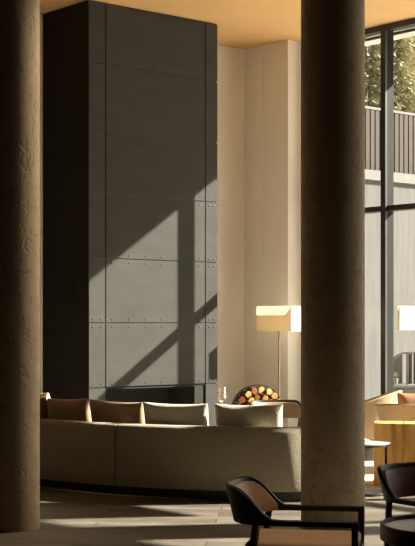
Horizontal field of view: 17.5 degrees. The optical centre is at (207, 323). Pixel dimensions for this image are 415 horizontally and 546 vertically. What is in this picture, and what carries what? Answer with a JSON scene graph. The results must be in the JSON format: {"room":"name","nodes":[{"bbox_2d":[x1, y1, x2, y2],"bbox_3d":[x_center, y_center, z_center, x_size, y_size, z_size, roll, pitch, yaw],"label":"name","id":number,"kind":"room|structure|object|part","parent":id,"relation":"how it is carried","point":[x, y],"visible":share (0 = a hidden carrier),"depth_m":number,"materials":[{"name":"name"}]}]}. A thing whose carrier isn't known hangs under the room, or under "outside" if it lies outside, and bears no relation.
{"room":"hotel lobby","nodes":[
{"label":"hotel lobby","id":0,"kind":"room"},
{"bbox_2d":[40,13,243,404],"bbox_3d":[-5.793,-1.185,14.251,16.470,5.570,0.181,0,0,-40],"label":"wall","id":1,"kind":"structure","parent":0,"point":[230,60],"depth_m":19.33,"materials":[{"name":"paint"}]},
{"bbox_2d":[0,487,414,545],"bbox_3d":[-0.068,1.660,7.950,17.000,0.120,17.200,0,0,-40],"label":"floor","id":2,"kind":"structure","parent":0,"point":[67,518],"depth_m":10.94,"materials":[{"name":"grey stone"}]},
{"bbox_2d":[0,0,39,532],"bbox_3d":[-1.569,-1.185,10.600,0.500,5.570,0.500,0,0,0],"label":"column","id":3,"kind":"structure","parent":2,"relation":"on","point":[19,19],"depth_m":10.38,"materials":[{"name":"paint"}]},
{"bbox_2d":[43,0,216,425],"bbox_3d":[-0.995,-1.183,17.549,2.102,5.565,1.022,0,0,-40],"label":"fireplace","id":4,"kind":"object","parent":2,"relation":"on","point":[130,94],"visible":0.98,"depth_m":17.05,"materials":[{"name":"black metal"}]},
{"bbox_3d":[-1.777,-3.580,16.895,0.012,0.758,1.001,0,0,-40],"label":"panel","id":5,"kind":"part","parent":4,"relation":"part of","materials":[{"name":"black metal"}]},
{"bbox_3d":[-1.777,-2.800,16.895,0.012,0.798,1.001,0,0,-40],"label":"panel","id":6,"kind":"part","parent":4,"relation":"part of","materials":[{"name":"black metal"}]},
{"bbox_3d":[-1.777,-2.002,16.895,0.012,0.793,1.001,0,0,-40],"label":"panel","id":7,"kind":"part","parent":4,"relation":"part of","materials":[{"name":"black metal"}]},
{"bbox_3d":[-1.777,-1.208,16.895,0.012,0.793,1.001,0,0,-40],"label":"panel","id":8,"kind":"part","parent":4,"relation":"part of","materials":[{"name":"black metal"}]},
{"bbox_3d":[-1.777,-0.411,16.895,0.012,0.795,1.001,0,0,-40],"label":"panel","id":9,"kind":"part","parent":4,"relation":"part of","materials":[{"name":"black metal"}]},
{"bbox_3d":[-1.777,0.386,16.895,0.012,0.796,1.001,0,0,-40],"label":"panel","id":10,"kind":"part","parent":4,"relation":"part of","materials":[{"name":"black metal"}]},
{"bbox_3d":[-1.777,1.183,16.895,0.012,0.793,1.001,0,0,-40],"label":"panel","id":11,"kind":"part","parent":4,"relation":"part of","materials":[{"name":"black metal"}]},
{"bbox_2d":[63,279,74,302],"bbox_3d":[-1.724,-0.410,16.817,0.008,0.300,0.240,0,0,-40],"label":"vent","id":12,"kind":"object","parent":4,"relation":"attached to","point":[68,284],"depth_m":16.80,"materials":[{"name":"black metal"}]},
{"bbox_3d":[-1.359,-3.580,16.584,0.244,0.745,0.012,0,0,-40],"label":"steel panel","id":13,"kind":"part","parent":4,"relation":"part of","materials":[{"name":"grey metal"}]},
{"bbox_3d":[-1.359,-2.800,16.584,0.244,0.785,0.012,0,0,-40],"label":"steel panel","id":14,"kind":"part","parent":4,"relation":"part of","materials":[{"name":"grey metal"}]},
{"bbox_3d":[-1.359,-2.002,16.584,0.244,0.780,0.012,0,0,-40],"label":"steel panel","id":15,"kind":"part","parent":4,"relation":"part of","materials":[{"name":"grey metal"}]},
{"bbox_3d":[-1.359,-1.208,16.584,0.244,0.780,0.012,0,0,-40],"label":"steel panel","id":16,"kind":"part","parent":4,"relation":"part of","materials":[{"name":"grey metal"}]},
{"bbox_3d":[-1.359,-0.411,16.584,0.244,0.782,0.012,0,0,-40],"label":"steel panel","id":17,"kind":"part","parent":4,"relation":"part of","materials":[{"name":"grey metal"}]},
{"bbox_3d":[-1.359,0.386,16.584,0.244,0.783,0.012,0,0,-40],"label":"steel panel","id":18,"kind":"part","parent":4,"relation":"part of","materials":[{"name":"grey metal"}]},
{"bbox_3d":[-1.359,1.190,16.584,0.244,0.765,0.012,0,0,-40],"label":"steel panel","id":19,"kind":"part","parent":4,"relation":"part of","materials":[{"name":"grey metal"}]},
{"bbox_3d":[-0.646,-3.580,17.192,1.600,0.745,0.012,0,0,-40],"label":"steel panel","id":20,"kind":"part","parent":4,"relation":"part of","materials":[{"name":"grey metal"}]},
{"bbox_3d":[-0.646,-2.800,17.192,1.600,0.785,0.012,0,0,-40],"label":"steel panel","id":21,"kind":"part","parent":4,"relation":"part of","materials":[{"name":"grey metal"}]},
{"bbox_3d":[-0.646,-2.002,17.192,1.600,0.780,0.012,0,0,-40],"label":"steel panel","id":22,"kind":"part","parent":4,"relation":"part of","materials":[{"name":"grey metal"}]},
{"bbox_3d":[-0.646,-1.208,17.192,1.600,0.780,0.012,0,0,-40],"label":"steel panel","id":23,"kind":"part","parent":4,"relation":"part of","materials":[{"name":"grey metal"}]},
{"bbox_3d":[-0.646,-0.411,17.192,1.600,0.782,0.012,0,0,-40],"label":"steel panel","id":24,"kind":"part","parent":4,"relation":"part of","materials":[{"name":"grey metal"}]},
{"bbox_3d":[-0.646,0.386,17.192,1.600,0.783,0.012,0,0,-40],"label":"steel panel","id":25,"kind":"part","parent":4,"relation":"part of","materials":[{"name":"grey metal"}]},
{"bbox_3d":[0.051,-3.580,17.787,0.202,0.745,0.012,0,0,-40],"label":"steel panel","id":26,"kind":"part","parent":4,"relation":"part of","materials":[{"name":"grey metal"}]},
{"bbox_3d":[0.051,-2.800,17.787,0.202,0.785,0.012,0,0,-40],"label":"steel panel","id":27,"kind":"part","parent":4,"relation":"part of","materials":[{"name":"grey metal"}]},
{"bbox_3d":[0.051,-2.002,17.787,0.202,0.780,0.012,0,0,-40],"label":"steel panel","id":28,"kind":"part","parent":4,"relation":"part of","materials":[{"name":"grey metal"}]},
{"bbox_3d":[0.051,-1.208,17.787,0.202,0.780,0.012,0,0,-40],"label":"steel panel","id":29,"kind":"part","parent":4,"relation":"part of","materials":[{"name":"grey metal"}]},
{"bbox_3d":[0.051,-0.411,17.787,0.202,0.782,0.012,0,0,-40],"label":"steel panel","id":30,"kind":"part","parent":4,"relation":"part of","materials":[{"name":"grey metal"}]},
{"bbox_3d":[0.051,0.386,17.787,0.202,0.783,0.012,0,0,-40],"label":"steel panel","id":31,"kind":"part","parent":4,"relation":"part of","materials":[{"name":"grey metal"}]},
{"bbox_3d":[0.051,1.183,17.787,0.202,0.780,0.012,0,0,-40],"label":"steel panel","id":32,"kind":"part","parent":4,"relation":"part of","materials":[{"name":"grey metal"}]},
{"bbox_2d":[40,461,380,499],"bbox_3d":[0.300,1.595,14.750,4.920,0.009,4.920,0,0,0],"label":"rug","id":33,"kind":"object","parent":2,"relation":"on","point":[368,464],"visible":0.07,"depth_m":13.14,"materials":[{"name":"grey carpet"}]},
{"bbox_2d":[40,419,300,500],"bbox_3d":[-0.608,1.258,13.153,3.691,0.664,1.319,0,0,27],"label":"sofa","id":34,"kind":"object","parent":33,"relation":"on","point":[177,461],"visible":0.71,"depth_m":12.34,"materials":[{"name":"beige fabric"}]},
{"bbox_2d":[40,397,49,418],"bbox_3d":[-1.810,0.953,13.706,0.664,0.450,0.209,0,0,45],"label":"cushion","id":35,"kind":"object","parent":34,"relation":"on","point":[44,413],"visible":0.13,"depth_m":13.46,"materials":[{"name":"brown fabric"}]},
{"bbox_2d":[40,392,49,398],"bbox_3d":[-1.735,0.922,14.053,0.272,0.437,0.206,0,0,30],"label":"cushion","id":36,"kind":"object","parent":34,"relation":"on","point":[46,395],"visible":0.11,"depth_m":13.94,"materials":[{"name":"beige fabric"}]},
{"bbox_2d":[47,398,91,421],"bbox_3d":[-1.347,0.953,13.326,0.569,0.469,0.214,0,0,38],"label":"cushion","id":37,"kind":"object","parent":34,"relation":"on","point":[59,409],"visible":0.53,"depth_m":13.20,"materials":[{"name":"brown fabric"}]},
{"bbox_3d":[-1.575,1.216,13.217,1.938,0.579,0.252,0,0,40],"label":"backrest","id":38,"kind":"part","parent":34,"relation":"part of","materials":[{"name":"beige fabric"}]},
{"bbox_2d":[90,399,144,423],"bbox_3d":[-0.856,0.956,12.960,0.643,0.456,0.213,0,0,32],"label":"cushion","id":39,"kind":"object","parent":34,"relation":"on","point":[101,411],"visible":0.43,"depth_m":12.85,"materials":[{"name":"brown fabric"}]},
{"bbox_2d":[143,402,208,425],"bbox_3d":[-0.285,0.956,12.621,0.659,0.445,0.219,0,0,24],"label":"cushion","id":40,"kind":"object","parent":34,"relation":"on","point":[155,413],"visible":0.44,"depth_m":12.52,"materials":[{"name":"beige fabric"}]},
{"bbox_3d":[0.135,1.216,12.538,1.979,0.579,0.931,0,0,0],"label":"backrest","id":41,"kind":"part","parent":34,"relation":"part of","materials":[{"name":"beige fabric"}]},
{"bbox_2d":[214,404,282,426],"bbox_3d":[0.384,0.956,12.419,0.642,0.445,0.214,0,0,9],"label":"cushion","id":42,"kind":"object","parent":34,"relation":"on","point":[225,415],"visible":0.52,"depth_m":12.33,"materials":[{"name":"beige fabric"}]},
{"bbox_2d":[248,400,300,426],"bbox_3d":[0.794,1.219,14.783,0.648,0.742,0.737,0,0,-10],"label":"armchair","id":43,"kind":"object","parent":33,"relation":"on","point":[291,408],"visible":0.13,"depth_m":15.05,"materials":[{"name":"beige leather"}]},
{"bbox_3d":[0.794,0.949,14.783,0.648,0.202,0.737,0,0,-10],"label":"rail","id":44,"kind":"part","parent":43,"relation":"part of","materials":[{"name":"brown wood"}]},
{"bbox_2d":[365,439,390,495],"bbox_3d":[1.430,1.347,12.720,0.600,0.486,0.600,0,0,0],"label":"side table","id":45,"kind":"object","parent":33,"relation":"on","point":[373,443],"visible":0.28,"depth_m":12.60,"materials":[{"name":"stone"}]},
{"bbox_3d":[1.680,1.357,12.720,0.022,0.437,0.022,0,0,0],"label":"post","id":46,"kind":"part","parent":45,"relation":"part of","materials":[{"name":"black metal"}]},
{"bbox_2d":[365,390,401,460],"bbox_3d":[1.891,1.183,15.931,0.815,0.815,0.950,0,0,12],"label":"tub chair","id":47,"kind":"object","parent":33,"relation":"on","point":[371,416],"visible":0.16,"depth_m":15.56,"materials":[{"name":"fabric"}]},
{"bbox_2d":[373,421,414,485],"bbox_3d":[2.233,1.283,13.360,1.167,0.615,0.360,0,0,8],"label":"block","id":48,"kind":"object","parent":33,"relation":"on","point":[401,434],"visible":0.71,"depth_m":13.24,"materials":[{"name":"brown wood"}]},
{"bbox_2d":[375,404,414,420],"bbox_3d":[2.304,1.218,14.659,0.985,0.745,0.815,0,0,10],"label":"tub chair","id":49,"kind":"object","parent":33,"relation":"on","point":[385,412],"visible":0.23,"depth_m":14.39,"materials":[{"name":"fabric"}]},
{"bbox_2d":[397,393,414,403],"bbox_3d":[2.211,0.912,14.643,0.303,0.337,0.175,0,0,-10],"label":"cushion","id":50,"kind":"object","parent":49,"relation":"on","point":[402,398],"visible":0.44,"depth_m":14.58,"materials":[{"name":"fabric"}]},
{"bbox_2d":[217,387,225,403],"bbox_3d":[0.177,1.212,17.677,0.180,0.775,0.180,0,0,-40],"label":"tool","id":51,"kind":"object","parent":2,"relation":"on","point":[224,388],"visible":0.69,"depth_m":17.67,"materials":[{"name":"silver metal"}]},
{"bbox_3d":[0.149,0.912,17.640,0.048,0.175,0.048,0,0,-40],"label":"handle","id":52,"kind":"part","parent":51,"relation":"part of","materials":[{"name":"gold metal"}]},
{"bbox_3d":[0.218,0.912,17.698,0.048,0.175,0.048,0,0,-40],"label":"handle","id":53,"kind":"part","parent":51,"relation":"part of","materials":[{"name":"gold metal"}]},
{"bbox_2d":[232,384,280,404],"bbox_3d":[0.640,1.190,17.400,0.690,0.820,0.080,0,0,-16],"label":"log holder","id":54,"kind":"object","parent":2,"relation":"on","point":[243,389],"visible":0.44,"depth_m":17.35,"materials":[{"name":"black metal"}]},
{"bbox_2d":[240,390,250,397],"bbox_3d":[0.481,0.896,17.347,0.085,0.085,0.294,0,0,-16],"label":"log","id":55,"kind":"object","parent":54,"relation":"in","point":[244,393],"visible":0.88,"depth_m":17.21,"materials":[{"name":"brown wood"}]},
{"bbox_2d":[245,387,256,393],"bbox_3d":[0.564,0.857,17.387,0.085,0.085,0.263,0,0,-16],"label":"log","id":56,"kind":"object","parent":54,"relation":"in","point":[252,390],"visible":0.83,"depth_m":17.27,"materials":[{"name":"brown wood"}]},
{"bbox_2d":[253,386,263,392],"bbox_3d":[0.656,0.845,17.418,0.081,0.086,0.254,0,0,-16],"label":"log","id":57,"kind":"object","parent":54,"relation":"in","point":[260,389],"visible":0.73,"depth_m":17.30,"materials":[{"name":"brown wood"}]},
{"bbox_2d":[261,387,271,394],"bbox_3d":[0.756,0.866,17.427,0.078,0.084,0.291,0,0,-16],"label":"log","id":58,"kind":"object","parent":54,"relation":"in","point":[268,391],"visible":0.84,"depth_m":17.29,"materials":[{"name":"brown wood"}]},
{"bbox_2d":[265,392,277,398],"bbox_3d":[0.824,0.920,17.461,0.089,0.077,0.265,0,0,-16],"label":"log","id":59,"kind":"object","parent":54,"relation":"in","point":[273,395],"visible":0.67,"depth_m":17.34,"materials":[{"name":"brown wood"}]},
{"bbox_3d":[0.555,1.154,17.376,0.087,0.085,0.280,0,0,-16],"label":"log","id":60,"kind":"object","parent":54,"relation":"in","visible":0},
{"bbox_3d":[0.576,1.062,17.375,0.084,0.091,0.293,0,0,-16],"label":"log","id":61,"kind":"object","parent":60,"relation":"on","visible":0},
{"bbox_2d":[244,397,253,403],"bbox_3d":[0.526,0.980,17.369,0.088,0.078,0.277,0,0,-16],"label":"log","id":62,"kind":"object","parent":61,"relation":"on","point":[247,400],"visible":0.47,"depth_m":17.28,"materials":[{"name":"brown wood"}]},
{"bbox_2d":[257,306,300,396],"bbox_3d":[0.966,0.680,18.231,0.280,1.840,0.680,0,0,-40],"label":"floor lamp","id":63,"kind":"object","parent":2,"relation":"on","point":[269,318],"visible":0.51,"depth_m":18.12,"materials":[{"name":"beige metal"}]},
{"bbox_3d":[0.966,-0.070,18.231,0.200,0.340,0.680,0,0,-40],"label":"lamp shade","id":64,"kind":"part","parent":63,"relation":"part of","materials":[{"name":"fabric"}]},
{"bbox_2d":[225,476,363,545],"bbox_3d":[0.469,1.231,7.365,0.737,0.742,0.648,0,0,9],"label":"armchair","id":65,"kind":"object","parent":2,"relation":"on","point":[249,498],"visible":1,"depth_m":7.27,"materials":[{"name":"brown wood"}]},
{"bbox_3d":[0.224,1.320,7.150,0.120,0.564,0.034,0,0,34],"label":"leg","id":66,"kind":"part","parent":65,"relation":"part of","materials":[{"name":"brown wood"}]},
{"bbox_3d":[0.307,1.320,7.650,0.120,0.564,0.034,0,0,-15],"label":"leg","id":67,"kind":"part","parent":65,"relation":"part of","materials":[{"name":"brown wood"}]},
{"bbox_3d":[0.529,1.190,7.356,0.595,0.070,0.510,0,0,9],"label":"seat","id":68,"kind":"part","parent":65,"relation":"part of","materials":[{"name":"beige leather"}]},
{"bbox_3d":[0.765,1.320,7.005,0.034,0.560,0.034,0,0,9],"label":"leg","id":69,"kind":"part","parent":65,"relation":"part of","materials":[{"name":"brown wood"}]},
{"bbox_3d":[0.866,1.320,7.610,0.034,0.560,0.034,0,0,9],"label":"leg","id":70,"kind":"part","parent":65,"relation":"part of","materials":[{"name":"brown wood"}]},
{"bbox_2d":[301,0,364,530],"bbox_3d":[0.984,-1.185,10.600,0.500,5.570,0.500,0,0,0],"label":"column","id":71,"kind":"structure","parent":2,"relation":"on","point":[332,31],"depth_m":10.38,"materials":[{"name":"paint"}]},
{"bbox_2d":[377,462,414,545],"bbox_3d":[1.407,1.231,8.088,0.648,0.742,0.737,0,0,-33],"label":"armchair","id":72,"kind":"object","parent":2,"relation":"on","point":[397,480],"visible":0.7,"depth_m":8.23,"materials":[{"name":"leather"}]},
{"bbox_3d":[1.082,1.320,8.123,0.034,0.564,0.120,0,0,-8],"label":"leg","id":73,"kind":"part","parent":72,"relation":"part of","materials":[{"name":"brown wood"}]},
{"bbox_3d":[1.407,0.961,8.088,0.648,0.202,0.737,0,0,-33],"label":"rail","id":74,"kind":"part","parent":72,"relation":"part of","materials":[{"name":"brown wood"}]},
{"bbox_2d":[380,514,414,545],"bbox_3d":[1.295,1.325,7.100,0.770,0.550,0.770,0,0,0],"label":"coffee table","id":75,"kind":"object","parent":2,"relation":"on","point":[397,530],"visible":1,"depth_m":7.00,"materials":[{"name":"black wood"}]},
{"bbox_2d":[398,306,414,329],"bbox_3d":[2.610,0.688,16.900,0.560,1.825,0.280,0,0,-32],"label":"floor lamp","id":76,"kind":"object","parent":2,"relation":"on","point":[406,314],"visible":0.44,"depth_m":16.79,"materials":[{"name":"white fabric"}]},
{"bbox_2d":[40,0,414,48],"bbox_3d":[-4.319,-4.045,12.932,17.000,0.150,4.100,0,0,-40],"label":"ceiling","id":77,"kind":"structure","parent":0,"point":[241,24],"depth_m":17.20,"materials":[{"name":"paint"}]},
{"bbox_2d":[244,40,300,426],"bbox_3d":[0.912,-1.185,19.372,0.380,5.570,1.094,0,0,-40],"label":"wall","id":78,"kind":"structure","parent":0,"point":[272,71],"depth_m":19.09,"materials":[{"name":"paint"}]},
{"bbox_3d":[0.571,1.301,17.396,0.080,0.086,0.249,0,0,-16],"label":"log","id":79,"kind":"object","parent":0,"visible":0},
{"bbox_3d":[0.615,1.219,17.417,0.088,0.077,0.233,0,0,-16],"label":"log","id":80,"kind":"object","parent":79,"relation":"on","visible":0},
{"bbox_3d":[0.640,1.126,17.407,0.088,0.085,0.267,0,0,-16],"label":"log","id":81,"kind":"object","parent":80,"relation":"on","visible":0},
{"bbox_3d":[0.660,1.032,17.406,0.083,0.086,0.279,0,0,-16],"label":"log","id":82,"kind":"object","parent":81,"relation":"on","visible":0},
{"bbox_2d":[250,394,259,399],"bbox_3d":[0.609,0.942,17.410,0.080,0.079,0.243,0,0,-16],"label":"log","id":83,"kind":"object","parent":82,"relation":"on","point":[256,397],"visible":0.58,"depth_m":17.30,"materials":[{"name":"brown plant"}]},
{"bbox_2d":[257,394,267,399],"bbox_3d":[0.701,0.950,17.420,0.081,0.087,0.275,0,0,-16],"label":"log","id":84,"kind":"object","parent":82,"relation":"on","point":[262,397],"visible":0.63,"depth_m":17.30,"materials":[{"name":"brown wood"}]},
{"bbox_3d":[1.263,-4.045,6.390,17.000,0.150,13.100,0,0,-40],"label":"ceiling","id":85,"kind":"structure","parent":0,"visible":0},
{"bbox_2d":[365,27,414,45],"bbox_3d":[6.294,-4.150,14.167,0.751,0.300,18.400,0,0,-40],"label":"canopy","id":86,"kind":"object","parent":85,"relation":"attached to","point":[409,34],"depth_m":18.85,"materials":[{"name":"white"}]},
{"bbox_2d":[365,28,414,41],"bbox_3d":[6.424,-3.982,14.015,0.043,0.035,18.000,0,0,-40],"label":"trim","id":87,"kind":"structure","parent":86,"relation":"attached to","point":[412,29],"depth_m":18.49,"materials":[{"name":"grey metal"}]},
{"bbox_3d":[0.364,1.155,17.345,0.079,0.070,0.234,0,0,-16],"label":"log","id":88,"kind":"object","parent":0,"visible":0},
{"bbox_3d":[0.375,1.058,17.343,0.079,0.087,0.243,0,0,-16],"label":"log","id":89,"kind":"object","parent":88,"relation":"on","visible":0},
{"bbox_2d":[235,396,244,402],"bbox_3d":[0.411,0.966,17.356,0.090,0.085,0.239,0,0,-16],"label":"log","id":90,"kind":"object","parent":89,"relation":"on","point":[240,399],"visible":0.94,"depth_m":17.25,"materials":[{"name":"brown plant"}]},
{"label":"outside","id":91,"kind":"structure","parent":0,"visible":0},
{"bbox_3d":[0.667,-10.540,60.239,80.000,18.371,60.000,0,0,-40],"label":"hill","id":92,"kind":"object","parent":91,"visible":0},
{"bbox_2d":[365,43,400,109],"bbox_3d":[3.951,-7.524,34.541,2.232,7.877,2.246,0,0,0],"label":"conifer","id":93,"kind":"object","parent":92,"relation":"on","point":[372,61],"visible":0.16,"depth_m":34.12,"materials":[{"name":"green plant"}]},
{"bbox_2d":[368,36,414,112],"bbox_3d":[5.291,-7.910,38.439,2.039,7.385,2.076,0,0,0],"label":"conifer","id":94,"kind":"object","parent":92,"relation":"on","point":[401,53],"visible":0.2,"depth_m":38.10,"materials":[{"name":"green plant"}]},
{"bbox_2d":[398,36,414,112],"bbox_3d":[6.332,-9.476,40.686,2.268,9.872,2.252,0,0,0],"label":"conifer","id":95,"kind":"object","parent":92,"relation":"on","point":[413,36],"visible":0.02,"depth_m":40.45,"materials":[{"name":"green plant"}]},
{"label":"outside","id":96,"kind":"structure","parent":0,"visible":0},
{"bbox_3d":[21.941,1.680,22.983,36.000,0.120,23.500,0,0,-40],"label":"terrace","id":97,"kind":"object","parent":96,"visible":0},
{"bbox_2d":[365,169,414,399],"bbox_3d":[6.431,-0.440,25.445,15.400,4.120,0.520,0,0,-40],"label":"wall","id":98,"kind":"structure","parent":97,"relation":"on","point":[404,184],"depth_m":22.11,"materials":[{"name":"concrete"}]},
{"bbox_2d":[365,106,414,173],"bbox_3d":[4.423,-3.182,23.790,8.604,1.764,0.290,0,0,-40],"label":"slatted fence","id":99,"kind":"object","parent":98,"relation":"on","point":[404,122],"visible":0.2,"depth_m":22.53,"materials":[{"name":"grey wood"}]},
{"bbox_3d":[4.499,-3.540,23.704,8.600,0.040,0.060,0,0,-40],"label":"rail","id":100,"kind":"part","parent":99,"relation":"part of","materials":[{"name":"metal"}]},
{"bbox_2d":[394,352,414,393],"bbox_3d":[3.304,1.017,20.645,1.092,1.206,0.750,0,0,0],"label":"seat","id":101,"kind":"object","parent":97,"relation":"on","point":[408,387],"visible":0.34,"depth_m":20.80,"materials":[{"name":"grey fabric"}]},
{"bbox_2d":[394,372,398,383],"bbox_3d":[2.860,0.819,20.594,0.169,0.191,0.162,0,0,0],"label":"potted plant","id":102,"kind":"object","parent":101,"relation":"on","point":[395,373],"visible":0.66,"depth_m":20.57,"materials":[{"name":"green plant"}]},
{"bbox_2d":[394,354,401,383],"bbox_3d":[2.895,0.690,20.885,0.230,0.460,0.070,0,0,0],"label":"hood","id":103,"kind":"object","parent":101,"relation":"attached to","point":[398,362],"depth_m":20.85,"materials":[{"name":"grey fabric"}]},
{"bbox_2d":[394,352,414,360],"bbox_3d":[3.294,0.522,20.500,1.073,0.216,0.032,0,0,0],"label":"hood","id":104,"kind":"object","parent":101,"relation":"attached to","point":[407,353],"depth_m":20.49,"materials":[{"name":"concrete"}]},
{"bbox_3d":[3.035,0.680,20.500,0.030,0.480,0.080,0,0,0],"label":"post","id":105,"kind":"part","parent":101,"relation":"part of","materials":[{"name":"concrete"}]},
{"bbox_3d":[10.335,-1.185,8.545,0.400,5.570,4.600,0,0,-40],"label":"wall","id":106,"kind":"structure","parent":0,"visible":0},
{"bbox_2d":[365,18,414,394],"bbox_3d":[5.139,-1.185,14.697,0.223,5.570,11.506,0,0,-40],"label":"window","id":107,"kind":"structure","parent":106,"relation":"in","point":[387,208],"depth_m":17.85,"materials":[{"name":"brown metal"}]},
{"bbox_3d":[5.161,-3.933,14.716,0.160,0.075,11.506,0,0,-40],"label":"head frame","id":108,"kind":"part","parent":107,"relation":"part of","materials":[{"name":"brown metal"}]}
]}

